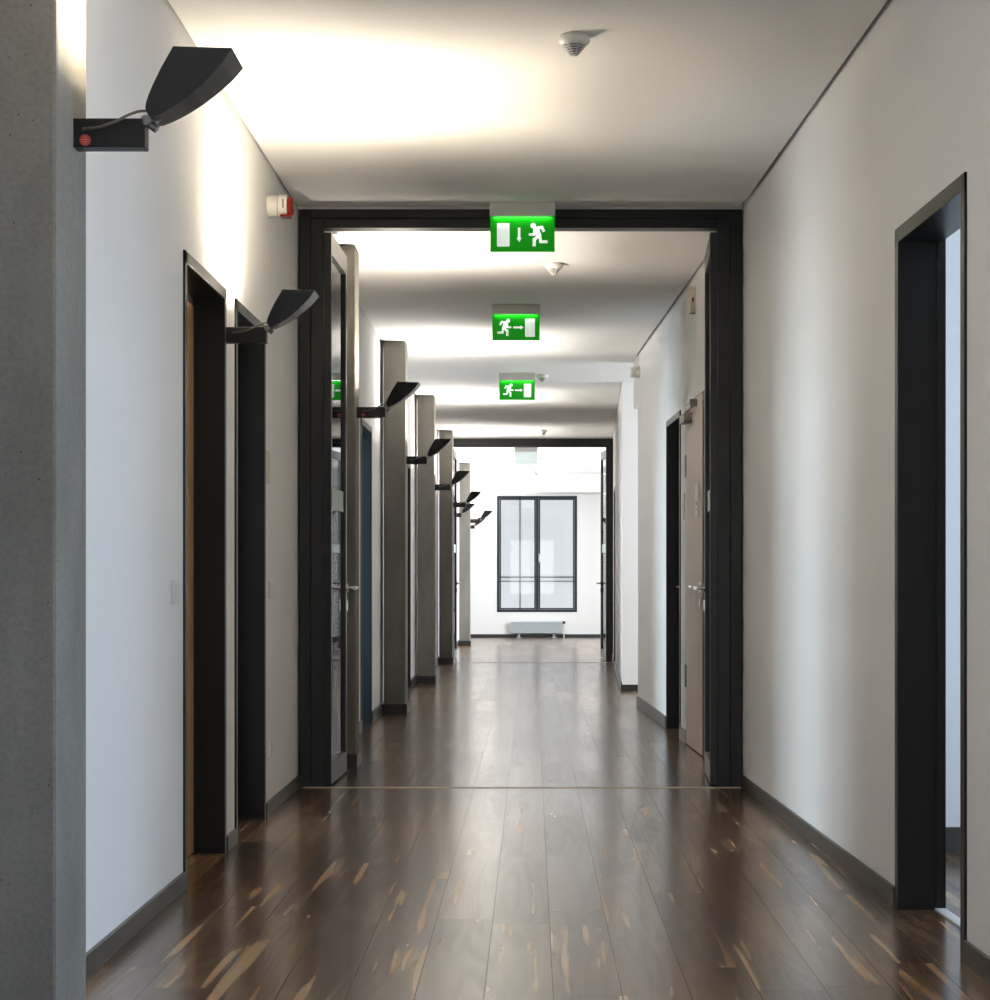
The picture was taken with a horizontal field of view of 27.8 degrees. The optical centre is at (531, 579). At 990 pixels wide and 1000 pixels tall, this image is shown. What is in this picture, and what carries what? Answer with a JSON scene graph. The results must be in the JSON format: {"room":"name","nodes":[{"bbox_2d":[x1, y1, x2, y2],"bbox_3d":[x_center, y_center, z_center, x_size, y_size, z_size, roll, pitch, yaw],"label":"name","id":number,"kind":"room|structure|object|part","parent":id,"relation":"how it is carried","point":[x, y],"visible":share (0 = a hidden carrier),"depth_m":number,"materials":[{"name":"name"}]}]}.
{"room":"school corridor","nodes":[
{"label":"school corridor","id":0,"kind":"room"},
{"bbox_2d":[0,0,85,999],"bbox_3d":[-1.129,-0.485,4.418,0.228,3.170,0.285,0,0,0],"label":"concrete pillar","id":1,"kind":"structure","parent":0,"point":[43,42],"depth_m":4.28,"materials":[{"name":"grey concrete"}]},
{"bbox_2d":[73,46,242,151],"bbox_3d":[-0.841,-1.062,4.450,0.372,0.207,0.174,0,0,0],"label":"wall lamp","id":2,"kind":"object","parent":1,"relation":"attached to","point":[188,78],"depth_m":4.42,"materials":[{"name":"black metal"}]},
{"bbox_2d":[86,0,458,951],"bbox_3d":[-1.313,-0.485,18.450,0.140,3.170,39.900,0,0,0],"label":"wall","id":3,"kind":"structure","parent":0,"point":[203,183],"depth_m":6.66,"materials":[{"name":"white paint"}]},
{"bbox_2d":[86,872,186,977],"bbox_3d":[-1.236,1.069,2.910,0.014,0.062,8.420,0,0,0],"label":"baseboard","id":4,"kind":"structure","parent":3,"relation":"attached to","point":[110,944],"depth_m":6.17,"materials":[{"name":"grey wood"}]},
{"bbox_2d":[171,581,179,603],"bbox_3d":[-1.234,0.042,6.930,0.019,0.080,0.084,0,0,0],"label":"light switch","id":5,"kind":"object","parent":3,"relation":"attached to","point":[175,585],"visible":1,"depth_m":6.89,"materials":[{"name":"white plastic"}]},
{"bbox_2d":[183,250,226,871],"bbox_3d":[-1.321,-0.038,7.606,0.173,2.277,0.967,0,0,0],"label":"door","id":6,"kind":"structure","parent":3,"relation":"in","point":[204,297],"depth_m":8.05,"materials":[{"name":"black paint"}]},
{"bbox_3d":[-1.385,-1.131,7.612,0.045,0.053,0.917,0,0,0],"label":"head panel","id":7,"kind":"part","parent":6,"relation":"part of","materials":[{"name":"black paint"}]},
{"bbox_2d":[227,829,237,851],"bbox_3d":[-1.236,1.069,8.223,0.014,0.062,0.262,0,0,0],"label":"baseboard","id":8,"kind":"structure","parent":3,"relation":"attached to","point":[232,837],"depth_m":8.21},
{"bbox_2d":[234,298,265,828],"bbox_3d":[-1.321,-0.038,8.822,0.171,2.277,0.931,0,0,0],"label":"door","id":9,"kind":"structure","parent":3,"relation":"in","point":[249,359],"depth_m":9.24,"materials":[{"name":"black paint"}]},
{"bbox_2d":[266,451,269,483],"bbox_3d":[-1.240,-0.530,9.400,0.009,0.150,0.100,0,0,0],"label":"plate","id":10,"kind":"object","parent":3,"relation":"attached to","point":[267,452],"visible":1,"depth_m":9.38,"materials":[{"name":"silver metal"}]},
{"bbox_2d":[267,741,271,758],"bbox_3d":[-1.234,0.800,9.420,0.018,0.080,0.084,0,0,0],"label":"wall socket","id":11,"kind":"object","parent":3,"relation":"attached to","point":[269,743],"visible":1,"depth_m":9.38,"materials":[{"name":"white plastic"}]},
{"bbox_2d":[268,581,273,597],"bbox_3d":[-1.234,0.047,9.460,0.019,0.080,0.084,0,0,0],"label":"light switch","id":12,"kind":"object","parent":3,"relation":"attached to","point":[270,583],"visible":1,"depth_m":9.42,"materials":[{"name":"white plastic"}]},
{"bbox_2d":[226,289,318,343],"bbox_3d":[-1.057,-1.062,8.100,0.372,0.207,0.174,0,0,0],"label":"wall lamp","id":13,"kind":"object","parent":3,"relation":"attached to","point":[290,304],"depth_m":8.06,"materials":[{"name":"black metal"}]},
{"bbox_2d":[267,195,293,218],"bbox_3d":[-1.183,-1.760,9.419,0.121,0.108,0.106,0,0,0],"label":"fire alarm sounder","id":14,"kind":"object","parent":3,"relation":"attached to","point":[282,206],"visible":1,"depth_m":9.38,"materials":[{"name":"white plastic"}]},
{"bbox_2d":[266,776,299,816],"bbox_3d":[-1.236,1.069,9.945,0.014,0.062,1.310,0,0,0],"label":"baseboard","id":15,"kind":"structure","parent":3,"relation":"attached to","point":[293,786],"depth_m":9.85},
{"bbox_2d":[360,418,371,722],"bbox_3d":[-1.321,-0.038,14.965,0.171,2.277,0.950,0,0,0],"label":"door","id":16,"kind":"structure","parent":3,"relation":"in","point":[365,428],"depth_m":15.39,"materials":[{"name":"black paint"}]},
{"bbox_2d":[359,640,458,733],"bbox_3d":[-1.236,1.058,24.515,0.014,0.085,27.570,0,0,0],"label":"baseboard","id":17,"kind":"structure","parent":3,"relation":"attached to","point":[377,711],"depth_m":16.01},
{"bbox_2d":[408,464,410,687],"bbox_3d":[-1.321,-0.038,19.905,0.171,2.277,0.950,0,0,0],"label":"door","id":18,"kind":"structure","parent":3,"relation":"in","point":[409,465],"depth_m":20.34,"materials":[{"name":"black paint"}]},
{"bbox_2d":[457,503,474,516],"bbox_3d":[-1.057,-1.062,30.500,0.372,0.207,0.174,0,0,0],"label":"wall lamp","id":19,"kind":"object","parent":3,"relation":"attached to","point":[469,506],"depth_m":30.44,"materials":[{"name":"black metal"}]},
{"bbox_2d":[471,518,484,528],"bbox_3d":[-1.057,-1.062,37.400,0.372,0.207,0.174,0,0,0],"label":"wall lamp","id":20,"kind":"object","parent":3,"relation":"attached to","point":[475,524],"depth_m":37.38,"materials":[{"name":"black metal"}]},
{"bbox_2d":[298,202,742,786],"bbox_3d":[-0.061,-0.485,11.010,2.363,3.170,0.820,0,0,0],"label":"door","id":21,"kind":"structure","parent":3,"relation":"in","point":[323,585],"depth_m":10.61,"materials":[{"name":"black paint"}]},
{"bbox_3d":[-1.081,-0.379,11.020,0.040,2.934,0.800,0,0,1],"label":"frame","id":22,"kind":"part","parent":21,"relation":"part of","materials":[{"name":"black paint"}]},
{"bbox_3d":[-1.081,-0.381,11.010,0.010,2.721,0.700,0,0,1],"label":"glass pane","id":23,"kind":"part","parent":21,"relation":"part of","materials":[{"name":"clear glass"}]},
{"bbox_3d":[-1.077,0.097,11.335,0.177,0.156,0.151,0,0,1],"label":"handle","id":24,"kind":"part","parent":21,"relation":"part of","materials":[{"name":"silver metal"}]},
{"bbox_3d":[1.002,0.097,11.335,0.177,0.156,0.151,0,0,3],"label":"handle","id":25,"kind":"part","parent":21,"relation":"part of","materials":[{"name":"silver metal"}]},
{"bbox_3d":[0.986,-0.381,11.009,0.010,2.721,0.700,0,0,3],"label":"glass pane","id":26,"kind":"part","parent":21,"relation":"part of","materials":[{"name":"clear glass"}]},
{"bbox_3d":[0.986,-0.379,11.020,0.040,2.934,0.800,0,0,3],"label":"frame","id":27,"kind":"part","parent":21,"relation":"part of","materials":[{"name":"black paint"}]},
{"bbox_2d":[453,437,612,659],"bbox_3d":[-0.061,-0.485,27.940,2.363,3.170,0.880,0,0,0],"label":"door","id":28,"kind":"structure","parent":3,"relation":"in","point":[606,582],"depth_m":27.51,"materials":[{"name":"black paint"}]},
{"bbox_3d":[-1.091,-0.360,27.950,0.040,2.896,0.860,0,0,1],"label":"frame","id":29,"kind":"part","parent":28,"relation":"part of","materials":[{"name":"black paint"}]},
{"bbox_3d":[-1.091,-0.361,27.940,0.010,2.683,0.760,0,0,1],"label":"glass pane","id":30,"kind":"part","parent":28,"relation":"part of","materials":[{"name":"clear glass"}]},
{"bbox_3d":[1.028,-0.360,27.948,0.040,2.896,0.860,0,0,-5],"label":"frame","id":31,"kind":"part","parent":28,"relation":"part of","materials":[{"name":"black paint"}]},
{"bbox_3d":[1.029,-0.361,27.939,0.010,2.683,0.760,0,0,-5],"label":"glass pane","id":32,"kind":"part","parent":28,"relation":"part of","materials":[{"name":"clear glass"}]},
{"bbox_2d":[340,245,360,767],"bbox_3d":[-1.133,-0.431,11.835,0.220,3.062,0.294,0,0,0],"label":"concrete pillar","id":33,"kind":"structure","parent":0,"point":[353,752],"depth_m":11.70,"materials":[{"name":"grey concrete"}]},
{"bbox_2d":[357,382,419,417],"bbox_3d":[-0.849,-1.062,11.830,0.372,0.207,0.174,0,0,0],"label":"wall lamp","id":34,"kind":"object","parent":33,"relation":"attached to","point":[401,391],"depth_m":11.78,"materials":[{"name":"black metal"}]},
{"bbox_2d":[382,341,408,713],"bbox_3d":[-1.135,-0.431,16.565,0.217,3.062,0.314,0,0,0],"label":"concrete pillar","id":35,"kind":"structure","parent":0,"point":[395,352],"depth_m":16.42,"materials":[{"name":"grey concrete"}]},
{"bbox_2d":[406,438,451,463],"bbox_3d":[-0.852,-1.062,16.550,0.372,0.207,0.174,0,0,0],"label":"wall lamp","id":36,"kind":"object","parent":35,"relation":"attached to","point":[438,445],"depth_m":16.50,"materials":[{"name":"black metal"}]},
{"bbox_2d":[416,395,436,683],"bbox_3d":[-1.134,-0.431,21.385,0.218,3.062,0.314,0,0,0],"label":"concrete pillar","id":37,"kind":"structure","parent":0,"point":[426,404],"depth_m":21.24,"materials":[{"name":"grey concrete"}]},
{"bbox_2d":[435,471,469,490],"bbox_3d":[-0.851,-1.062,21.400,0.372,0.207,0.174,0,0,0],"label":"wall lamp","id":38,"kind":"object","parent":37,"relation":"attached to","point":[460,475],"depth_m":21.36,"materials":[{"name":"black metal"}]},
{"bbox_2d":[438,430,453,663],"bbox_3d":[-1.135,-0.431,26.345,0.215,3.062,0.314,0,0,0],"label":"concrete pillar","id":39,"kind":"structure","parent":0,"point":[446,455],"depth_m":26.20,"materials":[{"name":"grey concrete"}]},
{"bbox_2d":[453,491,480,506],"bbox_3d":[-0.854,-1.062,26.350,0.372,0.207,0.174,0,0,0],"label":"wall lamp","id":40,"kind":"object","parent":39,"relation":"attached to","point":[473,494],"depth_m":26.30,"materials":[{"name":"black metal"}]},
{"bbox_2d":[458,463,470,645],"bbox_3d":[-1.133,-0.431,33.575,0.220,3.062,0.314,0,0,0],"label":"concrete pillar","id":41,"kind":"structure","parent":0,"point":[465,484],"depth_m":33.43,"materials":[{"name":"grey"}]},
{"bbox_2d":[470,510,491,522],"bbox_3d":[-0.849,-1.062,33.600,0.372,0.207,0.174,0,0,0],"label":"wall lamp","id":42,"kind":"object","parent":41,"relation":"attached to","point":[485,514],"depth_m":33.55,"materials":[{"name":"black metal"}]},
{"bbox_2d":[326,231,715,436],"bbox_3d":[1.484,-1.984,19.119,5.433,0.040,16.758,0,0,0],"label":"ceiling","id":43,"kind":"structure","parent":0,"point":[434,292],"depth_m":14.63,"materials":[{"name":"white paint"}]},
{"bbox_2d":[492,304,539,339],"bbox_3d":[-0.114,-1.835,14.254,0.343,0.256,0.048,0,0,0],"label":"exit sign","id":44,"kind":"object","parent":43,"relation":"hanging from","point":[509,321],"visible":1,"depth_m":14.25,"materials":[{"name":"green plastic"}]},
{"bbox_2d":[499,373,534,399],"bbox_3d":[-0.142,-1.835,18.971,0.343,0.256,0.048,0,0,0],"label":"exit sign","id":45,"kind":"object","parent":43,"relation":"hanging from","point":[512,386],"visible":1,"depth_m":18.96,"materials":[{"name":"green plastic"}]},
{"bbox_2d":[536,374,548,381],"bbox_3d":[0.100,-1.926,19.110,0.116,0.075,0.116,0,0,0],"label":"smoke detector","id":46,"kind":"object","parent":43,"relation":"attached to","point":[542,377],"visible":1,"depth_m":19.08,"materials":[{"name":"white plastic"}]},
{"bbox_2d":[539,430,546,435],"bbox_3d":[0.144,-1.926,26.180,0.116,0.075,0.116,0,0,0],"label":"smoke detector","id":47,"kind":"object","parent":43,"relation":"attached to","point":[542,432],"visible":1,"depth_m":26.14,"materials":[{"name":"white plastic"}]},
{"bbox_2d":[545,262,562,275],"bbox_3d":[0.137,-1.926,12.408,0.116,0.075,0.116,0,0,0],"label":"smoke detector","id":48,"kind":"object","parent":43,"relation":"attached to","point":[553,268],"visible":1,"depth_m":12.37,"materials":[{"name":"white plastic"}]},
{"bbox_2d":[168,0,886,206],"bbox_3d":[0.099,-1.990,4.549,2.664,0.054,12.098,0,0,0],"label":"ceiling","id":49,"kind":"structure","parent":0,"point":[345,100],"depth_m":8.06,"materials":[{"name":"white paint"}]},
{"bbox_2d":[490,202,554,251],"bbox_3d":[-0.050,-1.849,10.490,0.343,0.256,0.048,0,0,0],"label":"exit sign","id":50,"kind":"object","parent":49,"relation":"hanging from","point":[514,226],"visible":1,"depth_m":10.49,"materials":[{"name":"green plastic"}]},
{"bbox_2d":[558,32,589,56],"bbox_3d":[0.152,-1.926,7.219,0.116,0.075,0.116,0,0,0],"label":"smoke detector","id":51,"kind":"object","parent":49,"relation":"attached to","point":[573,43],"visible":1,"depth_m":7.19,"materials":[{"name":"white plastic"}]},
{"bbox_2d":[453,447,605,473],"bbox_3d":[0.778,-1.984,32.415,4.023,0.040,9.570,0,0,0],"label":"ceiling","id":52,"kind":"structure","parent":0,"point":[483,460],"depth_m":32.86,"materials":[{"name":"white paint"}]},
{"bbox_2d":[514,447,537,463],"bbox_3d":[-0.089,-1.835,29.526,0.343,0.256,0.048,0,0,0],"label":"exit sign","id":53,"kind":"object","parent":52,"relation":"hanging from","point":[523,455],"visible":0.87,"depth_m":29.52,"materials":[{"name":"white plastic"}]},
{"bbox_3d":[-0.089,-1.802,29.526,0.338,0.188,0.008,0,0,0],"label":"sign panel","id":54,"kind":"part","parent":53,"relation":"part of","materials":[{"name":"white plastic"}]},
{"bbox_2d":[471,495,600,633],"bbox_3d":[0.800,-0.485,38.425,4.400,3.170,0.250,0,0,0],"label":"wall","id":55,"kind":"structure","parent":0,"point":[485,618],"depth_m":38.30,"materials":[{"name":"white paint"}]},
{"bbox_2d":[471,634,600,636],"bbox_3d":[0.773,1.069,38.291,4.033,0.062,0.018,0,0,0],"label":"baseboard","id":56,"kind":"structure","parent":55,"relation":"attached to","point":[472,635],"depth_m":38.28,"materials":[{"name":"black"}]},
{"bbox_2d":[497,496,576,611],"bbox_3d":[0.096,-0.498,38.309,1.532,2.222,0.162,0,0,0],"label":"window","id":57,"kind":"structure","parent":55,"relation":"in","point":[536,499],"depth_m":38.29,"materials":[{"name":"black metal"}]},
{"bbox_2d":[471,474,600,494],"bbox_3d":[0.778,-1.853,37.750,4.043,0.433,1.100,0,0,0],"label":"beam","id":58,"kind":"structure","parent":0,"point":[487,484],"depth_m":37.20,"materials":[{"name":"white paint"}]},
{"bbox_2d":[86,637,989,999],"bbox_3d":[0.050,1.160,18.500,9.900,0.120,40.200,0,0,0],"label":"floor","id":59,"kind":"structure","parent":0,"point":[334,893],"depth_m":7.27,"materials":[{"name":"brown wood"}]},
{"bbox_2d":[303,787,740,787],"bbox_3d":[-0.046,1.098,10.589,2.334,0.004,0.019,0,0,0],"label":"threshold strip","id":60,"kind":"object","parent":59,"relation":"on","point":[303,787],"visible":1,"depth_m":10.58,"materials":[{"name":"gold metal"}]},
{"bbox_2d":[454,662,612,662],"bbox_3d":[-0.057,1.098,26.617,2.313,0.004,0.035,0,0,0],"label":"threshold strip","id":61,"kind":"object","parent":59,"relation":"on","point":[454,662],"visible":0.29,"depth_m":26.60,"materials":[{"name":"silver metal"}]},
{"bbox_2d":[511,621,564,637],"bbox_3d":[0.115,0.944,38.225,1.044,0.312,0.150,0,0,0],"label":"radiator","id":62,"kind":"object","parent":59,"relation":"on","point":[516,627],"visible":1,"depth_m":38.15,"materials":[{"name":"grey metal"}]},
{"bbox_3d":[0.082,0.909,38.205,0.977,0.218,0.110,0,0,0],"label":"panel","id":63,"kind":"part","parent":62,"relation":"part of","materials":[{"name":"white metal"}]},
{"bbox_2d":[613,382,635,684],"bbox_3d":[1.075,-0.485,23.675,0.140,3.170,7.757,0,0,2],"label":"wall","id":64,"kind":"structure","parent":0,"point":[624,435],"depth_m":19.80,"materials":[{"name":"white paint"}]},
{"bbox_2d":[614,487,614,660],"bbox_3d":[1.126,-0.038,25.600,0.146,2.277,1.004,0,0,2],"label":"door","id":65,"kind":"structure","parent":64,"relation":"in","point":[614,487],"depth_m":26.05,"materials":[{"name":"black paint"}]},
{"bbox_2d":[612,654,621,689],"bbox_3d":[0.998,1.058,23.645,0.014,0.085,7.694,0,0,2],"label":"baseboard","id":66,"kind":"structure","parent":64,"relation":"attached to","point":[614,662],"depth_m":22.19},
{"bbox_2d":[636,409,637,684],"bbox_3d":[2.687,-0.485,18.675,3.307,3.170,2.530,0,0,0],"label":"wall","id":67,"kind":"structure","parent":0,"point":[636,409],"depth_m":19.80,"materials":[{"name":"white paint"}]},
{"bbox_2d":[621,685,637,690],"bbox_3d":[2.539,1.067,19.793,3.321,0.065,0.014,0,0,0],"label":"baseboard","id":68,"kind":"structure","parent":67,"relation":"attached to","point":[623,687],"depth_m":19.79,"materials":[{"name":"black"}]},
{"bbox_2d":[633,0,989,956],"bbox_3d":[1.255,-0.485,8.275,0.140,3.170,19.561,0,0,-2],"label":"wall","id":69,"kind":"structure","parent":0,"point":[906,113],"depth_m":7.86,"materials":[{"name":"white paint"}]},
{"bbox_2d":[630,367,639,377],"bbox_3d":[0.894,-1.800,17.349,0.082,0.104,0.104,0,0,-2],"label":"fire alarm sounder","id":70,"kind":"object","parent":69,"relation":"attached to","point":[634,371],"visible":1,"depth_m":17.31,"materials":[{"name":"white plastic"}]},
{"bbox_2d":[636,696,686,743],"bbox_3d":[1.016,1.058,14.140,0.014,0.085,6.823,0,0,-2],"label":"baseboard","id":71,"kind":"structure","parent":69,"relation":"attached to","point":[642,704],"depth_m":15.66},
{"bbox_2d":[666,410,680,727],"bbox_3d":[1.093,-0.038,14.360,0.168,2.277,1.024,0,0,-2],"label":"door","id":72,"kind":"structure","parent":69,"relation":"in","point":[673,427],"depth_m":14.82,"materials":[{"name":"black paint"}]},
{"bbox_2d":[682,493,684,519],"bbox_3d":[1.031,-0.500,13.620,0.014,0.180,0.080,0,0,-2],"label":"light switch","id":73,"kind":"object","parent":69,"relation":"attached to","point":[683,494],"visible":1,"depth_m":13.58,"materials":[{"name":"white plastic"}]},
{"bbox_2d":[688,286,695,313],"bbox_3d":[1.036,-1.810,12.948,0.040,0.170,0.083,0,0,-2],"label":"sensor","id":74,"kind":"object","parent":69,"relation":"attached to","point":[692,289],"visible":1,"depth_m":12.91,"materials":[{"name":"beige plastic"}]},
{"bbox_2d":[680,389,704,757],"bbox_3d":[1.089,-0.038,12.850,0.215,2.277,1.107,0,0,-2],"label":"door","id":75,"kind":"structure","parent":69,"relation":"in","point":[693,417],"depth_m":12.75,"materials":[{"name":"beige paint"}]},
{"bbox_3d":[1.024,-1.123,12.900,0.052,0.055,0.401,0,0,-2],"label":"closer arm","id":76,"kind":"part","parent":75,"relation":"part of","materials":[{"name":"silver metal"}]},
{"bbox_2d":[741,775,894,906],"bbox_3d":[1.167,1.067,8.664,0.014,0.066,3.875,0,0,-2],"label":"baseboard","id":77,"kind":"structure","parent":69,"relation":"attached to","point":[858,869],"depth_m":8.00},
{"bbox_2d":[895,172,966,958],"bbox_3d":[1.766,-0.038,6.245,1.094,2.277,0.961,0,0,0],"label":"door","id":78,"kind":"structure","parent":69,"relation":"in","point":[920,241],"depth_m":6.67,"materials":[{"name":"black paint"}]},
{"bbox_3d":[1.373,1.097,6.245,0.035,0.006,0.882,0,0,-2],"label":"sill","id":79,"kind":"part","parent":78,"relation":"part of","materials":[{"name":"white"}]},
{"bbox_2d":[962,940,989,982],"bbox_3d":[1.344,1.069,2.231,0.014,0.062,7.065,0,0,-2],"label":"baseboard","id":80,"kind":"structure","parent":69,"relation":"attached to","point":[978,961],"depth_m":5.60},
{"bbox_2d":[946,229,959,826],"bbox_3d":[2.885,-0.485,4.200,3.110,3.170,8.000,0,0,0],"label":"wall","id":81,"kind":"structure","parent":0,"point":[953,241],"depth_m":8.10,"materials":[{"name":"white paint"}]},
{"bbox_2d":[946,827,959,851],"bbox_3d":[2.820,1.050,8.090,2.960,0.100,0.020,0,0,0],"label":"baseboard","id":82,"kind":"structure","parent":81,"relation":"attached to","point":[952,833],"depth_m":8.08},
{"label":"outside","id":83,"kind":"structure","parent":0,"visible":0},
{"bbox_2d":[501,500,572,607],"bbox_3d":[0.500,-1.400,42.100,11.000,9.000,0.200,0,0,0],"label":"wall","id":84,"kind":"structure","parent":83,"point":[517,516],"depth_m":42.00,"materials":[{"name":"white"}]},
{"bbox_2d":[501,577,572,581],"bbox_3d":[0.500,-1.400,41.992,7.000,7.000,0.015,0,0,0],"label":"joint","id":85,"kind":"object","parent":84,"relation":"attached to","point":[501,577],"visible":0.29,"depth_m":41.98,"materials":[{"name":"grey metal"}]}
]}

